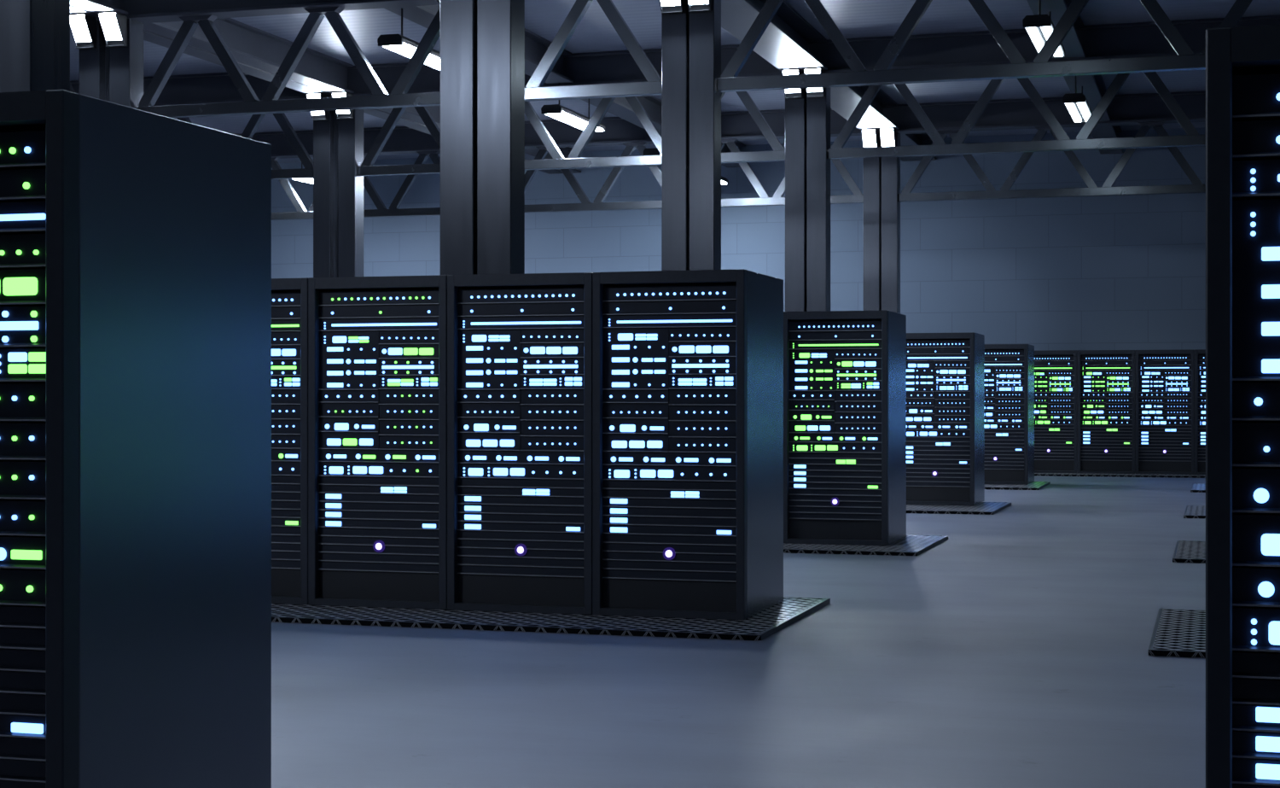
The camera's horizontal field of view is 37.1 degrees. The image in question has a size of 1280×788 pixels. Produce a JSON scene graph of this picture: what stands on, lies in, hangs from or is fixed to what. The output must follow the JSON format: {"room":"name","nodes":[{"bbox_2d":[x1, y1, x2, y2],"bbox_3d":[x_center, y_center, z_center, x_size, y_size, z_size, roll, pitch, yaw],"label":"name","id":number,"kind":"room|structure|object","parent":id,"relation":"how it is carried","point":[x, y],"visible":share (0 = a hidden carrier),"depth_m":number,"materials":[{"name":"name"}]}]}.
{"room":"server room","nodes":[
{"label":"server room","id":0,"kind":"room"},
{"bbox_2d":[69,0,1279,162],"bbox_3d":[-4.912,-4.977,17.443,34.500,0.200,42.550,0,0,17],"label":"ceiling","id":1,"kind":"structure","parent":0,"point":[855,19],"depth_m":25.62,"materials":[{"name":"grey metal"}]},
{"bbox_2d":[69,0,127,17],"bbox_3d":[-7.165,-4.661,19.702,0.686,0.428,5.760,0,0,17],"label":"girder","id":2,"kind":"object","parent":1,"relation":"attached to","point":[90,8],"visible":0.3,"depth_m":22.06,"materials":[{"name":"grey metal"}]},
{"bbox_2d":[143,17,354,94],"bbox_3d":[-5.394,-4.661,25.560,0.686,0.428,5.760,0,0,17],"label":"girder","id":3,"kind":"object","parent":1,"relation":"attached to","point":[258,53],"visible":0.65,"depth_m":25.80,"materials":[{"name":"grey metal"}]},
{"bbox_2d":[93,0,439,23],"bbox_3d":[-2.872,-4.642,21.601,30.000,0.460,0.340,0,0,17],"label":"cross beam","id":4,"kind":"structure","parent":1,"relation":"attached to","point":[143,11],"depth_m":22.11,"materials":[{"name":"black metal"}]},
{"bbox_2d":[69,82,75,93],"bbox_3d":[-9.720,-3.830,23.671,6.489,1.162,0.140,0,0,17],"label":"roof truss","id":5,"kind":"object","parent":4,"relation":"attached to","point":[72,89],"visible":0.02,"depth_m":22.80,"materials":[{"name":"metal"}]},
{"bbox_2d":[134,0,661,118],"bbox_3d":[-2.838,-3.830,21.590,6.492,1.162,0.140,0,0,17],"label":"roof truss","id":6,"kind":"object","parent":4,"relation":"attached to","point":[398,97],"visible":0.75,"depth_m":21.67,"materials":[{"name":"metal"}]},
{"bbox_2d":[716,0,1252,92],"bbox_3d":[3.996,-3.830,19.524,6.593,1.162,0.140,0,0,17],"label":"roof truss","id":7,"kind":"object","parent":4,"relation":"attached to","point":[1185,60],"visible":0.97,"depth_m":19.68,"materials":[{"name":"metal"}]},
{"bbox_2d":[363,105,439,134],"bbox_3d":[-3.623,-4.661,31.419,0.686,0.428,5.760,0,0,17],"label":"girder","id":8,"kind":"object","parent":1,"relation":"attached to","point":[410,118],"visible":0.07,"depth_m":30.93,"materials":[{"name":"grey metal"}]},
{"bbox_2d":[384,4,573,83],"bbox_3d":[-1.976,-4.661,24.527,0.400,0.428,5.760,0,0,17],"label":"beam","id":9,"kind":"structure","parent":1,"relation":"attached to","point":[536,46],"depth_m":25.88,"materials":[{"name":"grey metal"}]},
{"bbox_2d":[377,8,439,69],"bbox_3d":[-2.550,-4.205,22.631,0.300,0.484,2.050,0,0,17],"label":"tube light","id":10,"kind":"object","parent":9,"relation":"hanging from","point":[399,43],"visible":0.48,"depth_m":21.92,"materials":[{"name":"grey plastic"}]},
{"bbox_2d":[524,146,581,174],"bbox_3d":[-2.097,-4.661,36.465,0.686,0.428,4.064,0,0,17],"label":"girder","id":11,"kind":"object","parent":1,"relation":"attached to","point":[530,154],"visible":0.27,"depth_m":37.56,"materials":[{"name":"grey metal"}]},
{"bbox_2d":[580,95,661,135],"bbox_3d":[-0.205,-4.661,30.385,0.400,0.428,5.760,0,0,17],"label":"beam","id":12,"kind":"structure","parent":1,"relation":"attached to","point":[620,107],"depth_m":30.93,"materials":[{"name":"grey metal"}]},
{"bbox_2d":[541,82,605,132],"bbox_3d":[-0.958,-4.205,27.896,0.300,0.484,2.050,0,0,17],"label":"tube light","id":13,"kind":"object","parent":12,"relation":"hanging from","point":[559,112],"visible":0.7,"depth_m":27.44,"materials":[{"name":"grey plastic"}]},
{"bbox_2d":[642,147,660,155],"bbox_3d":[0.489,-4.205,32.682,0.300,0.484,2.050,0,0,17],"label":"tube light","id":14,"kind":"object","parent":12,"relation":"hanging from","point":[647,151],"visible":0.27,"depth_m":31.70,"materials":[{"name":"grey"}]},
{"bbox_2d":[69,15,1279,105],"bbox_3d":[-1.101,-4.642,27.459,30.000,0.460,0.340,0,0,17],"label":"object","id":15,"kind":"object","parent":1,"relation":"attached to","point":[1141,39],"depth_m":26.16,"materials":[{"name":"black metal"}]},
{"bbox_2d":[177,112,313,179],"bbox_3d":[-7.949,-3.830,29.529,6.489,1.162,0.140,0,0,17],"label":"roof truss","id":16,"kind":"object","parent":15,"relation":"attached to","point":[255,120],"visible":0.2,"depth_m":28.68,"materials":[{"name":"metal"}]},
{"bbox_2d":[358,91,785,175],"bbox_3d":[-1.067,-3.830,27.449,6.492,1.162,0.140,0,0,17],"label":"roof truss","id":17,"kind":"object","parent":15,"relation":"attached to","point":[558,161],"visible":0.44,"depth_m":27.33,"materials":[{"name":"metal"}]},
{"bbox_2d":[827,71,1205,159],"bbox_3d":[5.767,-3.830,25.383,6.593,1.162,0.140,0,0,17],"label":"roof truss","id":18,"kind":"object","parent":15,"relation":"attached to","point":[1192,138],"visible":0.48,"depth_m":25.52,"materials":[{"name":"metal"}]},
{"bbox_2d":[233,90,1205,158],"bbox_3d":[0.671,-4.642,33.317,30.000,0.460,0.340,0,0,17],"label":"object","id":19,"kind":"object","parent":1,"relation":"attached to","point":[1127,109],"depth_m":32.17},
{"bbox_2d":[291,162,313,183],"bbox_3d":[-6.065,-4.205,35.917,0.300,0.484,2.050,0,0,17],"label":"tube light","id":20,"kind":"object","parent":19,"relation":"hanging from","point":[307,180],"visible":0.02,"depth_m":35.36,"materials":[{"name":"grey plastic"}]},
{"bbox_2d":[271,151,439,220],"bbox_3d":[-6.178,-3.830,35.388,6.489,1.162,0.140,0,0,17],"label":"roof truss","id":21,"kind":"object","parent":19,"relation":"attached to","point":[381,211],"visible":0.34,"depth_m":34.92,"materials":[{"name":"metal"}]},
{"bbox_2d":[524,135,863,212],"bbox_3d":[0.705,-3.830,33.307,6.492,1.162,0.140,0,0,17],"label":"roof truss","id":22,"kind":"object","parent":19,"relation":"attached to","point":[764,199],"visible":0.59,"depth_m":33.44,"materials":[{"name":"metal"}]},
{"bbox_2d":[898,122,1205,202],"bbox_3d":[7.538,-3.830,31.241,6.593,1.162,0.140,0,0,17],"label":"roof truss","id":23,"kind":"object","parent":19,"relation":"attached to","point":[1106,189],"visible":0.73,"depth_m":31.39,"materials":[{"name":"metal"}]},
{"bbox_2d":[721,140,745,167],"bbox_3d":[1.321,-4.661,35.432,0.400,0.428,4.064,0,0,17],"label":"beam","id":24,"kind":"structure","parent":1,"relation":"attached to","point":[725,149],"depth_m":36.91,"materials":[{"name":"black metal"}]},
{"bbox_2d":[721,175,728,185],"bbox_3d":[1.242,-4.205,35.171,0.300,0.484,2.050,0,0,17],"label":"tube light","id":25,"kind":"object","parent":24,"relation":"hanging from","point":[724,181],"visible":0.12,"depth_m":35.91,"materials":[{"name":"grey plastic"}]},
{"bbox_2d":[721,0,827,71],"bbox_3d":[1.440,-4.661,23.494,0.643,0.428,5.760,0,0,17],"label":"girder","id":26,"kind":"object","parent":1,"relation":"attached to","point":[784,43],"visible":0.9,"depth_m":24.39,"materials":[{"name":"grey metal"}]},
{"bbox_2d":[830,85,898,130],"bbox_3d":[3.212,-4.661,29.352,0.643,0.428,5.760,0,0,17],"label":"girder","id":27,"kind":"object","parent":1,"relation":"attached to","point":[844,100],"visible":0.49,"depth_m":30.22,"materials":[{"name":"grey metal"}]},
{"bbox_2d":[900,133,936,161],"bbox_3d":[4.737,-4.661,34.399,0.643,0.428,4.064,0,0,17],"label":"girder","id":28,"kind":"object","parent":1,"relation":"attached to","point":[915,138],"visible":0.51,"depth_m":35.64,"materials":[{"name":"black metal"}]},
{"bbox_2d":[1026,0,1085,58],"bbox_3d":[4.858,-4.661,22.460,0.400,0.428,5.760,0,0,17],"label":"beam","id":29,"kind":"structure","parent":1,"relation":"attached to","point":[1072,44],"depth_m":23.25,"materials":[{"name":"grey metal"}]},
{"bbox_2d":[1022,0,1064,58],"bbox_3d":[4.574,-4.205,21.522,0.300,0.484,2.050,0,0,17],"label":"tube light","id":30,"kind":"object","parent":29,"relation":"hanging from","point":[1038,27],"visible":0.79,"depth_m":20.86,"materials":[{"name":"grey plastic"}]},
{"bbox_2d":[1063,74,1110,121],"bbox_3d":[6.629,-4.661,28.319,0.400,0.428,5.760,0,0,17],"label":"beam","id":31,"kind":"structure","parent":1,"relation":"attached to","point":[1094,87],"depth_m":28.04,"materials":[{"name":"grey metal"}]},
{"bbox_2d":[1062,75,1092,122],"bbox_3d":[6.195,-4.205,26.883,0.300,0.484,2.050,0,0,17],"label":"tube light","id":32,"kind":"object","parent":31,"relation":"hanging from","point":[1077,105],"visible":0.82,"depth_m":26.36,"materials":[{"name":"grey plastic"}]},
{"bbox_2d":[1090,125,1122,154],"bbox_3d":[8.155,-4.661,33.366,0.400,0.428,4.064,0,0,17],"label":"beam","id":33,"kind":"structure","parent":1,"relation":"attached to","point":[1108,131],"depth_m":32.87,"materials":[{"name":"black metal"}]},
{"bbox_2d":[271,475,1205,787],"bbox_3d":[-4.912,1.553,17.443,34.500,0.200,42.550,0,0,17],"label":"floor","id":34,"kind":"structure","parent":0,"point":[1012,650],"depth_m":9.57,"materials":[{"name":"concrete"}]},
{"bbox_2d":[0,0,69,92],"bbox_3d":[-2.988,-1.497,8.848,0.703,5.900,0.431,0,0,17],"label":"steel column","id":35,"kind":"structure","parent":34,"relation":"on","point":[35,34],"depth_m":8.66,"materials":[{"name":"black metal"}]},
{"bbox_2d":[79,18,143,108],"bbox_3d":[-6.280,-1.497,22.631,0.806,5.900,0.431,0,0,17],"label":"steel column","id":36,"kind":"structure","parent":34,"relation":"on","point":[115,75],"depth_m":22.52,"materials":[{"name":"grey metal"}]},
{"bbox_2d":[69,13,97,49],"bbox_3d":[-6.565,-4.255,22.397,0.237,0.354,0.299,0,0,17],"label":"floodlight","id":37,"kind":"object","parent":36,"relation":"attached to","point":[84,27],"visible":0.84,"depth_m":22.41,"materials":[{"name":"grey plastic"}]},
{"bbox_2d":[96,11,127,47],"bbox_3d":[-6.172,-4.255,22.279,0.237,0.354,0.299,0,0,17],"label":"floodlight","id":38,"kind":"object","parent":36,"relation":"attached to","point":[113,25],"visible":1,"depth_m":22.28,"materials":[{"name":"grey plastic"}]},
{"bbox_2d":[313,109,363,277],"bbox_3d":[-4.508,-1.497,28.489,0.806,5.900,0.431,0,0,17],"label":"steel column","id":39,"kind":"structure","parent":34,"relation":"on","point":[338,144],"depth_m":28.38,"materials":[{"name":"grey metal"}]},
{"bbox_2d":[304,93,328,120],"bbox_3d":[-4.793,-4.255,28.256,0.237,0.354,0.299,0,0,17],"label":"floodlight","id":40,"kind":"object","parent":39,"relation":"attached to","point":[320,115],"visible":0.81,"depth_m":28.30,"materials":[{"name":"grey plastic"}]},
{"bbox_2d":[330,92,353,119],"bbox_3d":[-4.401,-4.255,28.137,0.237,0.354,0.299,0,0,17],"label":"floodlight","id":41,"kind":"object","parent":39,"relation":"attached to","point":[340,114],"visible":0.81,"depth_m":28.18,"materials":[{"name":"grey plastic"}]},
{"bbox_2d":[439,0,524,274],"bbox_3d":[-1.216,-1.497,14.706,0.703,5.900,0.431,0,0,17],"label":"steel column","id":42,"kind":"structure","parent":34,"relation":"on","point":[482,42],"depth_m":14.57,"materials":[{"name":"grey metal"}]},
{"bbox_2d":[271,596,830,640],"bbox_3d":[-1.086,1.435,12.855,4.386,0.034,2.114,0,0,17],"label":"platform","id":43,"kind":"object","parent":34,"relation":"on","point":[759,626],"depth_m":11.96,"materials":[{"name":"black metal"}]},
{"bbox_2d":[271,277,308,604],"bbox_3d":[-2.554,0.318,13.498,1.004,2.200,1.128,0,0,17],"label":"rack","id":44,"kind":"object","parent":43,"relation":"on","point":[289,296],"visible":0.21,"depth_m":12.91,"materials":[{"name":"black metal"}]},
{"bbox_2d":[308,274,447,609],"bbox_3d":[-1.590,0.318,13.207,1.004,2.200,1.128,0,0,17],"label":"rack","id":45,"kind":"object","parent":43,"relation":"on","point":[377,346],"visible":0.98,"depth_m":12.73,"materials":[{"name":"black metal"}]},
{"bbox_2d":[375,542,382,549],"bbox_3d":[-1.742,1.016,12.718,0.045,0.045,0.020,0,0,17],"label":"light","id":46,"kind":"object","parent":45,"relation":"on","point":[378,545],"depth_m":12.71,"materials":[{"name":"white plastic"}]},
{"bbox_2d":[447,272,592,614],"bbox_3d":[-0.627,0.318,12.916,1.004,2.200,1.128,0,0,17],"label":"rack","id":47,"kind":"object","parent":43,"relation":"on","point":[520,346],"visible":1,"depth_m":12.44,"materials":[{"name":"black metal"}]},
{"bbox_2d":[495,454,501,459],"bbox_3d":[-0.925,0.418,12.478,0.034,0.034,0.008,0,0,17],"label":"light","id":48,"kind":"object","parent":47,"relation":"on","point":[497,456],"depth_m":12.47,"materials":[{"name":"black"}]},
{"bbox_2d":[517,546,523,552],"bbox_3d":[-0.778,1.016,12.427,0.045,0.045,0.020,0,0,17],"label":"light","id":49,"kind":"object","parent":47,"relation":"on","point":[520,549],"depth_m":12.42,"materials":[{"name":"white plastic"}]},
{"bbox_2d":[558,455,564,461],"bbox_3d":[-0.510,0.420,12.352,0.034,0.034,0.008,0,0,17],"label":"light","id":50,"kind":"object","parent":47,"relation":"on","point":[561,457],"depth_m":12.35,"materials":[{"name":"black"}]},
{"bbox_2d":[592,268,783,620],"bbox_3d":[0.337,0.318,12.625,1.004,2.200,1.128,0,0,17],"label":"rack","id":51,"kind":"object","parent":43,"relation":"on","point":[688,365],"visible":1,"depth_m":12.17,"materials":[{"name":"black metal"}]},
{"bbox_2d":[665,549,672,557],"bbox_3d":[0.185,1.016,12.136,0.045,0.045,0.020,0,0,17],"label":"light","id":52,"kind":"object","parent":51,"relation":"on","point":[668,552],"depth_m":12.13,"materials":[{"name":"white plastic"}]},
{"bbox_2d":[661,0,721,270],"bbox_3d":[0.555,-1.497,20.564,0.703,5.900,0.431,0,0,17],"label":"steel column","id":53,"kind":"structure","parent":34,"relation":"on","point":[690,42],"depth_m":20.43,"materials":[{"name":"grey metal"}]},
{"bbox_2d":[659,0,684,14],"bbox_3d":[0.320,-4.255,20.316,0.238,0.354,0.299,0,0,17],"label":"floodlight","id":54,"kind":"object","parent":53,"relation":"attached to","point":[667,7],"visible":1,"depth_m":20.37,"materials":[{"name":"grey plastic"}]},
{"bbox_2d":[686,0,711,12],"bbox_3d":[0.613,-4.255,20.227,0.238,0.354,0.299,0,0,17],"label":"floodlight","id":55,"kind":"object","parent":53,"relation":"attached to","point":[695,6],"visible":1,"depth_m":20.29,"materials":[{"name":"grey"}]},
{"bbox_2d":[785,87,830,311],"bbox_3d":[2.326,-1.497,26.423,0.703,5.900,0.431,0,0,17],"label":"steel column","id":56,"kind":"structure","parent":34,"relation":"on","point":[807,120],"depth_m":26.29,"materials":[{"name":"grey metal"}]},
{"bbox_2d":[781,69,802,98],"bbox_3d":[2.091,-4.255,26.174,0.238,0.354,0.299,0,0,17],"label":"floodlight","id":57,"kind":"object","parent":56,"relation":"attached to","point":[790,93],"visible":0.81,"depth_m":26.21,"materials":[{"name":"grey plastic"}]},
{"bbox_2d":[803,68,824,98],"bbox_3d":[2.384,-4.255,26.086,0.238,0.354,0.299,0,0,17],"label":"floodlight","id":58,"kind":"object","parent":56,"relation":"attached to","point":[811,92],"visible":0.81,"depth_m":26.12,"materials":[{"name":"grey plastic"}]},
{"bbox_2d":[783,534,948,555],"bbox_3d":[1.649,1.435,18.423,2.373,0.034,2.114,0,0,17],"label":"platform","id":59,"kind":"object","parent":34,"relation":"on","point":[912,544],"depth_m":17.60,"materials":[{"name":"black metal"}]},
{"bbox_2d":[783,309,906,545],"bbox_3d":[1.992,0.318,18.479,1.004,2.200,1.128,0,0,17],"label":"rack","id":60,"kind":"object","parent":59,"relation":"on","point":[845,371],"visible":1,"depth_m":18.01,"materials":[{"name":"black metal"}]},
{"bbox_2d":[863,131,900,313],"bbox_3d":[4.097,-1.497,32.281,0.703,5.900,0.431,0,0,17],"label":"steel column","id":61,"kind":"structure","parent":34,"relation":"on","point":[881,176],"depth_m":32.14,"materials":[{"name":"grey metal"}]},
{"bbox_2d":[861,128,878,146],"bbox_3d":[3.862,-4.255,32.033,0.238,0.354,0.299,0,0,17],"label":"floodlight","id":62,"kind":"object","parent":61,"relation":"attached to","point":[869,136],"visible":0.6,"depth_m":32.01,"materials":[{"name":"grey plastic"}]},
{"bbox_2d":[879,128,896,146],"bbox_3d":[4.155,-4.255,31.944,0.238,0.354,0.299,0,0,17],"label":"floodlight","id":63,"kind":"object","parent":61,"relation":"attached to","point":[887,136],"visible":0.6,"depth_m":31.92,"materials":[{"name":"grey plastic"}]},
{"bbox_2d":[906,500,1011,514],"bbox_3d":[3.902,1.435,24.135,1.367,0.034,2.114,0,0,17],"label":"platform","id":64,"kind":"object","parent":34,"relation":"on","point":[985,508],"depth_m":23.63,"materials":[{"name":"black metal"}]},
{"bbox_2d":[906,331,984,505],"bbox_3d":[3.927,0.318,24.880,1.004,2.200,1.128,0,0,17],"label":"rack","id":65,"kind":"object","parent":64,"relation":"on","point":[945,371],"visible":0.84,"depth_m":24.39,"materials":[{"name":"black metal"}]},
{"bbox_2d":[984,481,1050,489],"bbox_3d":[5.673,1.435,29.994,1.367,0.034,2.114,0,0,17],"label":"platform","id":66,"kind":"object","parent":34,"relation":"on","point":[1035,485],"depth_m":29.33,"materials":[{"name":"black metal"}]},
{"bbox_2d":[984,343,1034,484],"bbox_3d":[5.743,0.318,30.464,1.004,2.200,1.128,0,0,17],"label":"rack","id":67,"kind":"object","parent":66,"relation":"on","point":[1009,368],"visible":0.71,"depth_m":29.95,"materials":[{"name":"black metal"}]},
{"bbox_2d":[1034,472,1205,477],"bbox_3d":[9.851,1.435,33.831,6.640,0.034,1.680,0,0,17],"label":"platform","id":68,"kind":"object","parent":34,"relation":"on","point":[1035,474],"depth_m":33.47,"materials":[{"name":"black metal"}]},
{"bbox_2d":[1034,349,1076,472],"bbox_3d":[7.494,0.318,34.728,1.004,2.200,1.128,0,0,17],"label":"rack","id":69,"kind":"object","parent":68,"relation":"on","point":[1055,370],"visible":0.82,"depth_m":34.22,"materials":[{"name":"black metal"}]},
{"bbox_2d":[1076,349,1135,473],"bbox_3d":[8.457,0.318,34.437,1.004,2.200,1.128,0,0,17],"label":"rack","id":70,"kind":"object","parent":68,"relation":"on","point":[1106,379],"visible":1,"depth_m":33.96,"materials":[{"name":"black metal"}]},
{"bbox_2d":[1135,349,1194,474],"bbox_3d":[9.421,0.318,34.146,1.004,2.200,1.128,0,0,17],"label":"rack","id":71,"kind":"object","parent":68,"relation":"on","point":[1165,379],"visible":1,"depth_m":33.66,"materials":[{"name":"black metal"}]},
{"bbox_2d":[1194,349,1205,474],"bbox_3d":[10.384,0.318,33.855,1.004,2.200,1.128,0,0,17],"label":"rack","id":72,"kind":"object","parent":68,"relation":"on","point":[1200,354],"visible":0.12,"depth_m":33.47,"materials":[{"name":"black metal"}]},
{"bbox_2d":[1148,608,1205,657],"bbox_3d":[4.782,1.435,11.081,3.460,0.034,2.114,0,0,17],"label":"platform","id":73,"kind":"object","parent":34,"relation":"on","point":[1176,632],"depth_m":11.28,"materials":[{"name":"black metal"}]},
{"bbox_2d":[1172,540,1205,563],"bbox_3d":[6.071,1.435,17.085,2.454,0.034,2.114,0,0,17],"label":"platform","id":74,"kind":"object","parent":34,"relation":"on","point":[1185,550],"depth_m":17.12,"materials":[{"name":"black metal"}]},
{"bbox_2d":[1183,505,1205,517],"bbox_3d":[7.843,1.435,22.944,2.454,0.034,2.114,0,0,17],"label":"platform","id":75,"kind":"object","parent":34,"relation":"on","point":[1191,511],"depth_m":22.95,"materials":[{"name":"black metal"}]},
{"bbox_2d":[1190,482,1205,492],"bbox_3d":[9.614,1.435,28.802,2.454,0.034,2.114,0,0,17],"label":"platform","id":76,"kind":"object","parent":34,"relation":"on","point":[1195,487],"depth_m":28.64,"materials":[{"name":"black metal"}]},
{"bbox_3d":[-1.760,1.435,5.411,1.367,0.034,2.053,0,0,17],"label":"floor grating","id":77,"kind":"structure","parent":34,"relation":"on","visible":0},
{"bbox_2d":[0,89,271,787],"bbox_3d":[-1.796,0.318,5.569,1.004,2.200,1.128,0,0,17],"label":"rack","id":78,"kind":"object","parent":77,"relation":"on","point":[136,244],"visible":1,"depth_m":5.19,"materials":[{"name":"black metal"}]},
{"bbox_2d":[0,546,6,560],"bbox_3d":[-1.680,0.420,5.005,0.034,0.034,0.008,0,0,17],"label":"light","id":79,"kind":"object","parent":78,"relation":"on","point":[2,549],"depth_m":5.00,"materials":[{"name":"white"}]},
{"bbox_2d":[1,336,8,342],"bbox_3d":[-1.665,-0.144,5.001,0.017,0.016,0.008,0,0,17],"label":"indicator light","id":80,"kind":"object","parent":78,"relation":"on","point":[4,339],"depth_m":5.00,"materials":[{"name":"white"}]},
{"bbox_2d":[1,310,8,317],"bbox_3d":[-1.665,-0.210,5.001,0.017,0.016,0.008,0,0,17],"label":"indicator light","id":81,"kind":"object","parent":78,"relation":"on","point":[4,313],"depth_m":5.00,"materials":[{"name":"white"}]},
{"bbox_2d":[9,147,16,153],"bbox_3d":[-1.645,-0.638,4.995,0.017,0.016,0.008,0,0,17],"label":"indicator light","id":82,"kind":"object","parent":78,"relation":"attached to","point":[12,150],"depth_m":4.99,"materials":[{"name":"green plastic"}]},
{"bbox_2d":[23,181,29,189],"bbox_3d":[-1.604,-0.545,4.982,0.019,0.018,0.008,0,0,17],"label":"indicator light","id":83,"kind":"object","parent":78,"relation":"attached to","point":[26,184],"depth_m":4.98,"materials":[{"name":"green plastic"}]},
{"bbox_2d":[23,146,31,153],"bbox_3d":[-1.600,-0.638,4.981,0.017,0.016,0.008,0,0,17],"label":"indicator light","id":84,"kind":"object","parent":78,"relation":"attached to","point":[26,149],"depth_m":4.98,"materials":[{"name":"white"}]},
{"bbox_2d":[26,585,33,592],"bbox_3d":[-1.595,0.509,4.979,0.018,0.018,0.008,0,0,17],"label":"indicator light","id":85,"kind":"object","parent":78,"relation":"attached to","point":[29,588],"depth_m":4.98,"materials":[{"name":"green plastic"}]},
{"bbox_2d":[29,474,34,479],"bbox_3d":[-1.589,0.218,4.978,0.014,0.013,0.008,0,0,17],"label":"indicator light","id":86,"kind":"object","parent":78,"relation":"attached to","point":[31,476],"depth_m":4.97,"materials":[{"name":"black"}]},
{"bbox_2d":[30,335,37,342],"bbox_3d":[-1.582,-0.144,4.976,0.017,0.016,0.008,0,0,17],"label":"indicator light","id":87,"kind":"object","parent":78,"relation":"on","point":[33,338],"depth_m":4.97,"materials":[{"name":"green plastic"}]},
{"bbox_2d":[30,310,37,317],"bbox_3d":[-1.582,-0.209,4.976,0.017,0.016,0.008,0,0,17],"label":"indicator light","id":88,"kind":"object","parent":78,"relation":"on","point":[33,313],"depth_m":4.97,"materials":[{"name":"green plastic"}]},
{"bbox_2d":[33,250,39,255],"bbox_3d":[-1.577,-0.370,4.974,0.014,0.013,0.008,0,0,17],"label":"indicator light","id":89,"kind":"object","parent":78,"relation":"attached to","point":[35,252],"depth_m":4.97,"materials":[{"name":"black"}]},
{"bbox_3d":[1.716,1.435,4.360,1.407,0.034,2.053,0,0,17],"label":"floor grating","id":90,"kind":"structure","parent":34,"relation":"on","visible":0},
{"bbox_2d":[1205,24,1279,787],"bbox_3d":[1.852,0.318,4.466,1.004,2.200,1.128,0,0,17],"label":"rack","id":91,"kind":"object","parent":90,"relation":"on","point":[1242,63],"visible":1,"depth_m":4.08,"materials":[{"name":"black metal"}]},
{"bbox_2d":[1250,231,1256,236],"bbox_3d":[1.319,-0.345,4.099,0.011,0.011,0.008,0,0,17],"label":"light","id":92,"kind":"object","parent":91,"relation":"attached to","point":[1252,233],"depth_m":4.10,"materials":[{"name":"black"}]},
{"bbox_2d":[1250,221,1256,226],"bbox_3d":[1.319,-0.365,4.099,0.011,0.011,0.008,0,0,17],"label":"light","id":93,"kind":"object","parent":91,"relation":"on","point":[1252,224],"depth_m":4.10,"materials":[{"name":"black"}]},
{"bbox_2d":[1250,211,1256,216],"bbox_3d":[1.319,-0.386,4.099,0.011,0.011,0.008,0,0,17],"label":"light","id":94,"kind":"object","parent":91,"relation":"on","point":[1252,213],"depth_m":4.10,"materials":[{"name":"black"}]},
{"bbox_2d":[1250,186,1256,191],"bbox_3d":[1.319,-0.442,4.099,0.011,0.011,0.008,0,0,17],"label":"light","id":95,"kind":"object","parent":91,"relation":"on","point":[1252,188],"depth_m":4.10,"materials":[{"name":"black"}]},
{"bbox_2d":[1250,177,1256,182],"bbox_3d":[1.319,-0.460,4.099,0.011,0.011,0.008,0,0,17],"label":"light","id":96,"kind":"object","parent":91,"relation":"on","point":[1252,179],"depth_m":4.10,"materials":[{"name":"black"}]},
{"bbox_2d":[1250,168,1256,174],"bbox_3d":[1.319,-0.479,4.099,0.011,0.011,0.008,0,0,17],"label":"light","id":97,"kind":"object","parent":91,"relation":"on","point":[1252,171],"depth_m":4.10,"materials":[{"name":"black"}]},
{"bbox_2d":[1250,639,1256,645],"bbox_3d":[1.321,0.533,4.098,0.013,0.012,0.008,0,0,17],"label":"light","id":98,"kind":"object","parent":91,"relation":"on","point":[1253,642],"depth_m":4.09,"materials":[{"name":"white"}]},
{"bbox_2d":[1250,628,1256,634],"bbox_3d":[1.321,0.511,4.098,0.013,0.012,0.008,0,0,17],"label":"light","id":99,"kind":"object","parent":91,"relation":"on","point":[1253,631],"depth_m":4.09,"materials":[{"name":"white"}]},
{"bbox_2d":[1250,618,1256,624],"bbox_3d":[1.321,0.489,4.098,0.013,0.012,0.008,0,0,17],"label":"light","id":100,"kind":"object","parent":91,"relation":"on","point":[1253,621],"depth_m":4.09,"materials":[{"name":"white"}]},
{"bbox_2d":[1253,397,1262,405],"bbox_3d":[1.329,0.016,4.095,0.019,0.018,0.008,0,0,17],"label":"indicator light","id":101,"kind":"object","parent":91,"relation":"attached to","point":[1257,401],"depth_m":4.09,"materials":[{"name":"white"}]},
{"bbox_2d":[1253,488,1268,502],"bbox_3d":[1.335,0.218,4.094,0.032,0.032,0.008,0,0,17],"label":"light","id":102,"kind":"object","parent":91,"relation":"on","point":[1260,495],"depth_m":4.09,"materials":[{"name":"white"}]},
{"bbox_2d":[1257,581,1274,597],"bbox_3d":[1.345,0.419,4.091,0.034,0.034,0.008,0,0,17],"label":"light","id":103,"kind":"object","parent":91,"relation":"on","point":[1265,589],"depth_m":4.09,"materials":[{"name":"white plastic"}]},
{"bbox_2d":[1263,446,1269,452],"bbox_3d":[1.346,0.118,4.090,0.014,0.013,0.008,0,0,17],"label":"indicator light","id":104,"kind":"object","parent":91,"relation":"attached to","point":[1266,449],"depth_m":4.09,"materials":[{"name":"white plastic"}]},
{"bbox_2d":[1275,135,1279,144],"bbox_3d":[1.373,-0.545,4.082,0.019,0.018,0.008,0,0,17],"label":"indicator light","id":105,"kind":"object","parent":91,"relation":"attached to","point":[1277,137],"depth_m":4.08,"materials":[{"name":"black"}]},
{"bbox_2d":[271,127,1205,350],"bbox_3d":[1.216,-1.712,37.712,34.500,6.330,0.200,0,0,17],"label":"wall","id":106,"kind":"structure","parent":0,"point":[1109,272],"depth_m":36.09,"materials":[{"name":"grey paint"}]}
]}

